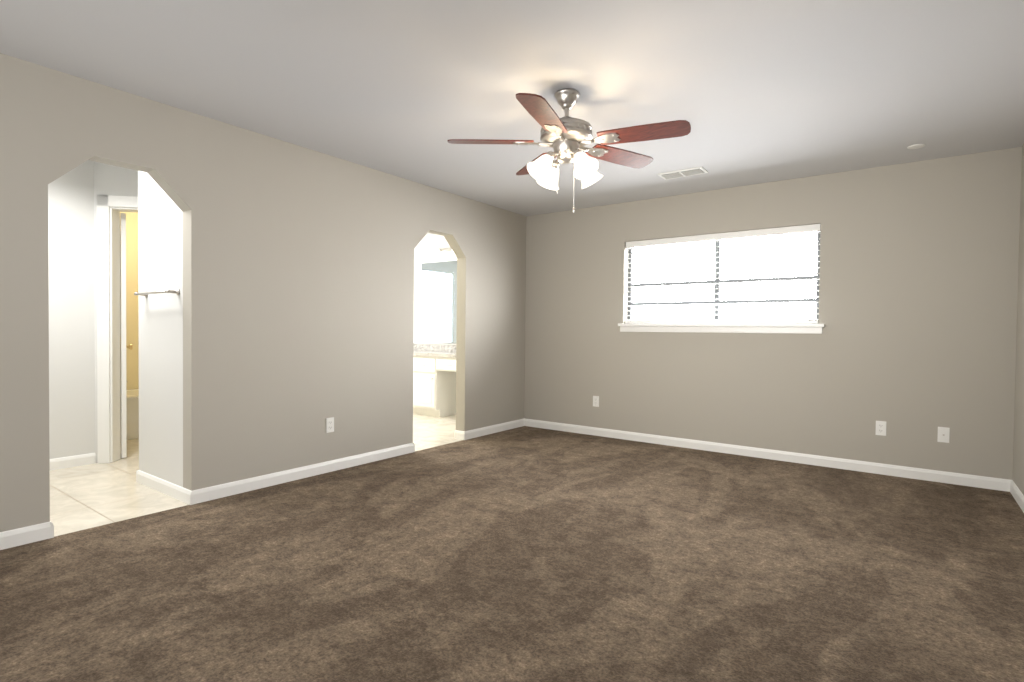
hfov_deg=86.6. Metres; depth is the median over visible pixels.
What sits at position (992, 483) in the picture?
baseboard
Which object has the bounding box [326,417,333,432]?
electrical outlet
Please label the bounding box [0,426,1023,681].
floor
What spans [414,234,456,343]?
wall
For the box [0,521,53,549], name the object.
baseboard
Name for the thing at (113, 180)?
wall
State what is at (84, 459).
baseboard
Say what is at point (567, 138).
ceiling fan
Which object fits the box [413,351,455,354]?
countertop
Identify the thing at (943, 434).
wall outlet
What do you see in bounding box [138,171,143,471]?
wall
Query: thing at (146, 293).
towel rail
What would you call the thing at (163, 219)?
wall
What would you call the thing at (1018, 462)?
wall
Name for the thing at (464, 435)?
baseboard
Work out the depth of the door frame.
4.40 m
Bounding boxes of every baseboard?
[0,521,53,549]
[49,453,95,469]
[136,470,183,501]
[184,443,414,504]
[455,430,459,438]
[460,419,523,439]
[524,418,1007,491]
[1008,479,1023,512]
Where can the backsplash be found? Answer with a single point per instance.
(416, 346)
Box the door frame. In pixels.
[97,195,137,462]
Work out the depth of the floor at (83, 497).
3.67 m
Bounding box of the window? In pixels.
[627,232,819,323]
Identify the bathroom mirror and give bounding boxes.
[421,261,456,342]
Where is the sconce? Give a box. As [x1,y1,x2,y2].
[434,248,454,257]
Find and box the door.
[120,213,132,457]
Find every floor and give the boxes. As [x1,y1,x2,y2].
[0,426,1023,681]
[50,414,460,536]
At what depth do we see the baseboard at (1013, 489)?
3.65 m
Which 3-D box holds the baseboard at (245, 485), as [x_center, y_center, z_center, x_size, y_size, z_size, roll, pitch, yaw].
[-1.449,0.973,4.161,0.013,0.085,1.908,1,1,36]
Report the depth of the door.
4.55 m
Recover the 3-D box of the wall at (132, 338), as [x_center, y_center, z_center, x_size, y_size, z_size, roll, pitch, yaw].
[-4.322,-0.267,5.896,0.120,2.440,1.320,1,1,36]
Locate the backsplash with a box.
[413,343,455,350]
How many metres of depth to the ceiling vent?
4.50 m
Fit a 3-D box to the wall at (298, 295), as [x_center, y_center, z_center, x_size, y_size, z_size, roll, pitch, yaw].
[-1.676,-0.203,3.925,0.120,2.440,6.870,1,1,36]
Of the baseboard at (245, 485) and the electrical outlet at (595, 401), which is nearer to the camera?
the baseboard at (245, 485)
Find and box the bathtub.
[126,389,138,439]
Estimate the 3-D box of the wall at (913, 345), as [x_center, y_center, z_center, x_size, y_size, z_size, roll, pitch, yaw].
[1.959,-0.187,5.117,4.350,2.440,0.160,1,1,36]
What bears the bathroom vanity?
on the floor at (83, 497)
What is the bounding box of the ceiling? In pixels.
[0,0,1023,235]
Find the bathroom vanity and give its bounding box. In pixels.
[413,355,455,416]
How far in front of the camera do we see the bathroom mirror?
7.53 m
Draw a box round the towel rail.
[134,289,179,297]
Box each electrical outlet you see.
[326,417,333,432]
[593,396,598,406]
[875,421,885,435]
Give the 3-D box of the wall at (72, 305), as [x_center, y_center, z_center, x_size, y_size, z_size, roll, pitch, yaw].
[-3.615,-0.227,4.151,0.120,2.440,0.666,1,1,36]
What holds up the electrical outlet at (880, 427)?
attached to the wall at (913, 345)
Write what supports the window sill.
attached to the wall at (913, 345)
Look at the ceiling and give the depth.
2.83 m
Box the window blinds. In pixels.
[625,224,820,322]
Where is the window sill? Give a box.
[618,324,824,333]
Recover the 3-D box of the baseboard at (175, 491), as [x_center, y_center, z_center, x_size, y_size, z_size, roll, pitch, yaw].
[-2.350,0.973,3.646,0.833,0.085,0.013,1,1,36]
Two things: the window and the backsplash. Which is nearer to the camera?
the window
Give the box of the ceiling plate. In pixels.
[907,144,924,148]
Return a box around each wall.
[0,53,525,531]
[48,160,94,458]
[94,161,137,462]
[120,212,138,389]
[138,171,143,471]
[144,172,182,486]
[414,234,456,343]
[524,147,1021,479]
[1013,144,1023,494]
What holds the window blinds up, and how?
attached to the window
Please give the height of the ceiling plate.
0.009 m
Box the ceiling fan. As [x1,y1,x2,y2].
[447,88,690,212]
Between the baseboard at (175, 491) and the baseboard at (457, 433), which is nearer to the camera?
the baseboard at (175, 491)
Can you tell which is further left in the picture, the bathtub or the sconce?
the bathtub
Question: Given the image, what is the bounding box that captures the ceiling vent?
[657,166,708,179]
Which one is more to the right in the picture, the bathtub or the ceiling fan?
the ceiling fan

